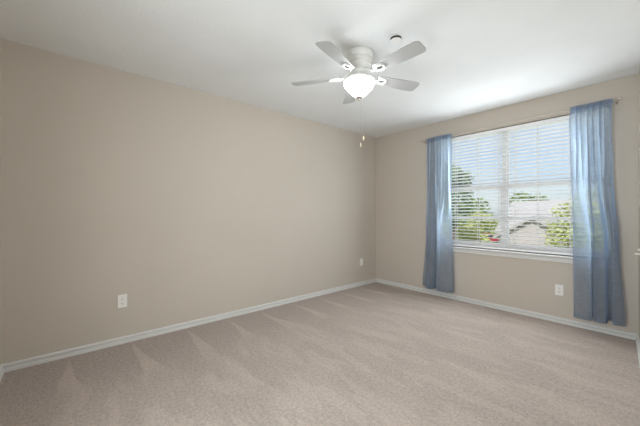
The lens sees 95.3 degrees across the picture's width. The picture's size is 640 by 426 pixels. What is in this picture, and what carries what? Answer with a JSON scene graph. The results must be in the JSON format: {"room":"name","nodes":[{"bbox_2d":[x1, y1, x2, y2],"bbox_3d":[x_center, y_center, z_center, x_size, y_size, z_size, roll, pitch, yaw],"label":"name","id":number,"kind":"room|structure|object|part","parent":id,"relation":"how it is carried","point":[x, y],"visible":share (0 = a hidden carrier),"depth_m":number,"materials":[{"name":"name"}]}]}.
{"room":"empty bedroom","nodes":[
{"label":"empty bedroom","id":0,"kind":"room"},
{"bbox_2d":[0,37,0,364],"bbox_3d":[-1.261,-0.055,0.780,0.140,2.440,3.440,0,0,-41],"label":"wall","id":1,"kind":"structure","parent":0,"point":[0,37],"depth_m":2.12,"materials":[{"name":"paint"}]},
{"bbox_2d":[0,365,3,381],"bbox_3d":[-1.675,1.135,1.384,0.019,0.059,1.985,0,0,-41],"label":"baseboard","id":2,"kind":"structure","parent":1,"relation":"attached to","point":[1,366],"depth_m":2.08,"materials":[{"name":"white paint"}]},
{"bbox_2d":[1,39,375,363],"bbox_3d":[-0.736,-0.055,3.594,4.607,2.440,0.140,0,0,-41],"label":"wall","id":3,"kind":"structure","parent":0,"point":[188,204],"depth_m":2.76,"materials":[{"name":"paint"}]},
{"bbox_2d":[118,294,126,307],"bbox_3d":[-1.767,0.789,2.608,0.070,0.114,0.009,0,0,-41],"label":"wall outlet","id":4,"kind":"object","parent":3,"relation":"attached to","point":[122,299],"visible":1,"depth_m":2.60,"materials":[{"name":"white plastic"}]},
{"bbox_2d":[1,278,375,372],"bbox_3d":[-0.684,1.135,3.534,4.327,0.059,0.019,0,0,-41],"label":"baseboard","id":5,"kind":"structure","parent":3,"relation":"attached to","point":[32,361],"depth_m":2.77,"materials":[{"name":"white paint"}]},
{"bbox_2d":[0,282,639,425],"bbox_3d":[-0.135,1.225,1.776,6.067,0.120,3.800,0,0,-41],"label":"floor","id":6,"kind":"structure","parent":0,"point":[372,354],"depth_m":2.13,"materials":[{"name":"beige carpet"}]},
{"bbox_2d":[0,0,639,137],"bbox_3d":[-0.135,-1.335,1.776,6.067,0.120,3.800,0,0,-41],"label":"ceiling","id":7,"kind":"structure","parent":0,"point":[479,56],"depth_m":2.21,"materials":[{"name":"paint"}]},
{"bbox_2d":[291,41,425,146],"bbox_3d":[0.337,-0.902,2.304,1.094,0.746,1.051,0,0,-41],"label":"ceiling fan","id":8,"kind":"object","parent":7,"relation":"hanging from","point":[358,61],"visible":1,"depth_m":2.24,"materials":[{"name":"white metal"}]},
{"bbox_3d":[-0.035,-1.093,2.428,0.406,0.031,0.119,0,0,15],"label":"blade","id":9,"kind":"part","parent":8,"relation":"part of","materials":[{"name":"grey wood"}]},
{"bbox_3d":[0.119,-1.093,2.033,0.119,0.031,0.406,0,0,33],"label":"blade","id":10,"kind":"part","parent":8,"relation":"part of","materials":[{"name":"grey wood"}]},
{"bbox_3d":[0.157,-1.101,2.380,0.179,0.058,0.068,0,0,15],"label":"blade arm","id":11,"kind":"part","parent":8,"relation":"part of","materials":[{"name":"white metal"}]},
{"bbox_3d":[0.224,-1.101,2.200,0.068,0.058,0.179,0,0,33],"label":"blade arm","id":12,"kind":"part","parent":8,"relation":"part of","materials":[{"name":"white metal"}]},
{"bbox_3d":[0.294,-1.093,2.697,0.119,0.031,0.406,0,0,-3],"label":"blade","id":13,"kind":"part","parent":8,"relation":"part of","materials":[{"name":"grey wood"}]},
{"bbox_3d":[0.314,-0.989,2.336,0.240,0.129,0.240,0,0,-41],"label":"lamp shade","id":14,"kind":"part","parent":8,"relation":"part of","materials":[{"name":"white glass"}]},
{"bbox_3d":[0.416,-1.101,2.209,0.068,0.058,0.179,0,0,-39],"label":"blade arm","id":15,"kind":"part","parent":8,"relation":"part of","materials":[{"name":"white metal"}]},
{"bbox_3d":[0.467,-1.101,2.394,0.179,0.058,0.068,0,0,-21],"label":"blade arm","id":16,"kind":"part","parent":8,"relation":"part of","materials":[{"name":"white metal"}]},
{"bbox_3d":[0.651,-1.093,2.467,0.406,0.031,0.119,0,0,-21],"label":"blade","id":17,"kind":"part","parent":8,"relation":"part of","materials":[{"name":"grey wood"}]},
{"bbox_3d":[0.542,-1.093,2.057,0.119,0.031,0.406,0,0,-39],"label":"blade","id":18,"kind":"part","parent":8,"relation":"part of","materials":[{"name":"grey wood"}]},
{"bbox_2d":[390,35,401,43],"bbox_3d":[0.554,-1.266,2.131,0.080,0.018,0.080,0,0,-41],"label":"round cover plate","id":19,"kind":"object","parent":7,"relation":"attached to","point":[395,39],"visible":1,"depth_m":2.12,"materials":[{"name":"grey"}]},
{"bbox_2d":[376,74,638,333],"bbox_3d":[2.034,-0.055,3.799,0.140,2.440,3.162,0,0,-41],"label":"wall","id":20,"kind":"structure","parent":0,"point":[401,159],"depth_m":3.48,"materials":[{"name":"paint"}]},
{"bbox_2d":[376,278,636,339],"bbox_3d":[1.925,1.135,3.804,0.019,0.059,3.012,0,0,-41],"label":"baseboard","id":21,"kind":"structure","parent":20,"relation":"attached to","point":[597,328],"depth_m":3.32,"materials":[{"name":"white paint"}]},
{"bbox_2d":[451,120,572,263],"bbox_3d":[2.254,-0.254,3.508,0.162,1.558,1.860,0,0,-41],"label":"window","id":22,"kind":"structure","parent":20,"relation":"attached to","point":[472,250],"depth_m":3.53,"materials":[{"name":"white plastic"}]},
{"bbox_3d":[1.983,0.035,3.876,0.026,0.765,0.789,0,0,-41],"label":"sash","id":23,"kind":"part","parent":22,"relation":"part of","materials":[{"name":"white plastic"}]},
{"bbox_3d":[2.291,-0.290,3.540,0.066,1.486,1.770,0,0,-41],"label":"frame","id":24,"kind":"part","parent":22,"relation":"part of","materials":[{"name":"white plastic"}]},
{"bbox_3d":[2.229,0.463,3.487,0.096,0.020,1.860,0,0,-41],"label":"sill","id":25,"kind":"part","parent":22,"relation":"part of","materials":[{"name":"white paint"}]},
{"bbox_3d":[2.575,-0.653,3.232,0.024,0.689,0.863,0,0,-41],"label":"sash","id":26,"kind":"part","parent":22,"relation":"part of","materials":[{"name":"white plastic"}]},
{"bbox_3d":[2.553,0.035,3.213,0.026,0.765,0.863,0,0,-41],"label":"sash","id":27,"kind":"part","parent":22,"relation":"part of","materials":[{"name":"white plastic"}]},
{"bbox_2d":[451,115,572,255],"bbox_3d":[2.242,-0.290,3.498,0.058,1.466,1.754,0,0,-41],"label":"window blind","id":28,"kind":"object","parent":20,"relation":"attached to","point":[538,124],"visible":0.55,"depth_m":3.47,"materials":[{"name":"white plastic"}]},
{"bbox_3d":[1.850,-0.282,3.953,0.058,1.425,0.005,0,0,-41],"label":"ladder cord","id":29,"kind":"part","parent":28,"relation":"part of","materials":[{"name":"white fabric"}]},
{"bbox_3d":[2.033,-0.282,3.741,0.058,1.425,0.005,0,0,-41],"label":"ladder cord","id":30,"kind":"part","parent":28,"relation":"part of","materials":[{"name":"white fabric"}]},
{"bbox_3d":[2.187,-0.282,3.562,0.058,1.425,0.005,0,0,-41],"label":"ladder cord","id":31,"kind":"part","parent":28,"relation":"part of","materials":[{"name":"white fabric"}]},
{"bbox_3d":[2.242,0.432,3.498,0.050,0.022,1.754,0,0,-41],"label":"rail","id":32,"kind":"part","parent":28,"relation":"part of","materials":[{"name":"white plastic"}]},
{"bbox_3d":[2.298,-0.282,3.433,0.058,1.425,0.005,0,0,-41],"label":"ladder cord","id":33,"kind":"part","parent":28,"relation":"part of","materials":[{"name":"white fabric"}]},
{"bbox_3d":[2.441,-0.282,3.267,0.058,1.425,0.005,0,0,-41],"label":"ladder cord","id":34,"kind":"part","parent":28,"relation":"part of","materials":[{"name":"white fabric"}]},
{"bbox_2d":[419,97,621,143],"bbox_3d":[2.139,-1.046,3.479,0.118,0.077,2.043,0,0,-41],"label":"curtain rod","id":35,"kind":"object","parent":20,"relation":"attached to","point":[615,99],"visible":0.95,"depth_m":3.27,"materials":[{"name":"silver metal"}]},
{"bbox_2d":[423,133,453,292],"bbox_3d":[1.613,0.002,4.036,0.157,2.110,0.480,0,0,-41],"label":"sheer curtain","id":36,"kind":"object","parent":35,"relation":"hanging from","point":[438,273],"visible":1,"depth_m":3.96,"materials":[{"name":"blue fabric"}]},
{"bbox_2d":[569,98,624,326],"bbox_3d":[2.667,-0.016,2.819,0.161,2.103,0.390,0,0,-41],"label":"sheer curtain","id":37,"kind":"object","parent":35,"relation":"hanging from","point":[597,283],"visible":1,"depth_m":2.79,"materials":[{"name":"blue fabric"}]},
{"bbox_2d":[555,284,563,295],"bbox_3d":[2.540,0.818,3.097,0.009,0.114,0.070,0,0,-41],"label":"wall outlet","id":38,"kind":"object","parent":20,"relation":"attached to","point":[559,289],"visible":1,"depth_m":3.09,"materials":[{"name":"white plastic"}]},
{"bbox_2d":[639,68,639,338],"bbox_3d":[1.414,-0.055,1.095,4.346,2.440,0.140,0,0,-45],"label":"wall","id":39,"kind":"structure","parent":0,"point":[639,68],"depth_m":2.56,"materials":[{"name":"paint"}]},
{"bbox_2d":[636,334,639,366],"bbox_3d":[1.362,1.135,1.155,4.337,0.059,0.019,0,0,-45],"label":"baseboard","id":40,"kind":"structure","parent":39,"relation":"attached to","point":[637,337],"depth_m":2.46,"materials":[{"name":"white paint"}]},
{"label":"outside","id":41,"kind":"structure","parent":0,"visible":0},
{"bbox_2d":[481,222,497,242],"bbox_3d":[48.625,4.015,59.168,137.000,0.200,160.000,0,0,-41],"label":"ground","id":42,"kind":"structure","parent":41,"point":[492,229],"depth_m":65.26,"materials":[{"name":"green plant"}]},
{"bbox_2d":[451,165,474,239],"bbox_3d":[6.245,0.609,14.969,2.167,6.656,3.104,0,0,-41],"label":"tree","id":43,"kind":"object","parent":42,"relation":"on","point":[464,213],"visible":0.13,"depth_m":14.04,"materials":[{"name":"green plant"}]},
{"bbox_2d":[454,221,491,242],"bbox_3d":[8.602,2.180,17.528,1.996,3.517,3.386,0,0,-41],"label":"shrub","id":44,"kind":"object","parent":42,"relation":"on","point":[461,232],"visible":0.16,"depth_m":17.06,"materials":[{"name":"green plant"}]},
{"bbox_2d":[459,212,497,238],"bbox_3d":[11.482,1.930,21.809,1.819,4.015,3.202,0,0,-41],"label":"tree","id":45,"kind":"object","parent":42,"relation":"on","point":[481,222],"visible":0.23,"depth_m":21.13,"materials":[{"name":"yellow plant"}]},
{"bbox_2d":[460,198,497,232],"bbox_3d":[15.556,1.151,29.420,2.970,5.577,4.151,0,0,-41],"label":"tree","id":46,"kind":"object","parent":42,"relation":"on","point":[474,202],"visible":0.11,"depth_m":28.68,"materials":[{"name":"green plant"}]},
{"bbox_2d":[509,193,532,204],"bbox_3d":[26.204,0.512,38.467,3.131,6.852,4.134,0,0,-41],"label":"tree","id":47,"kind":"object","parent":42,"relation":"on","point":[521,197],"visible":0.13,"depth_m":38.19,"materials":[{"name":"green plant"}]},
{"bbox_2d":[493,200,571,246],"bbox_3d":[18.991,1.465,20.475,9.400,4.900,10.000,0,0,-41],"label":"house","id":48,"kind":"structure","parent":42,"relation":"on","point":[535,204],"depth_m":20.56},
{"bbox_2d":[542,199,572,247],"bbox_3d":[12.829,1.561,14.159,2.248,4.756,3.319,0,0,-41],"label":"tree","id":49,"kind":"object","parent":42,"relation":"on","point":[565,204],"visible":0.16,"depth_m":14.63,"materials":[{"name":"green plant"}]},
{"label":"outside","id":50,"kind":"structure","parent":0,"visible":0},
{"bbox_3d":[20.579,3.905,35.034,7.000,0.020,160.000,0,0,-41],"label":"street","id":51,"kind":"object","parent":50,"visible":0},
{"bbox_2d":[476,233,499,242],"bbox_3d":[20.620,3.186,36.521,4.082,1.418,1.720,0,0,-16],"label":"car","id":52,"kind":"object","parent":51,"relation":"on","point":[491,236],"visible":0.16,"depth_m":35.82,"materials":[{"name":"red paint"}]},
{"bbox_2d":[523,193,549,200],"bbox_3d":[24.332,0.793,32.965,3.022,6.292,4.088,0,0,-41],"label":"tree","id":53,"kind":"object","parent":51,"relation":"on","point":[525,197],"visible":0.02,"depth_m":32.91,"materials":[{"name":"green plant"}]}
]}

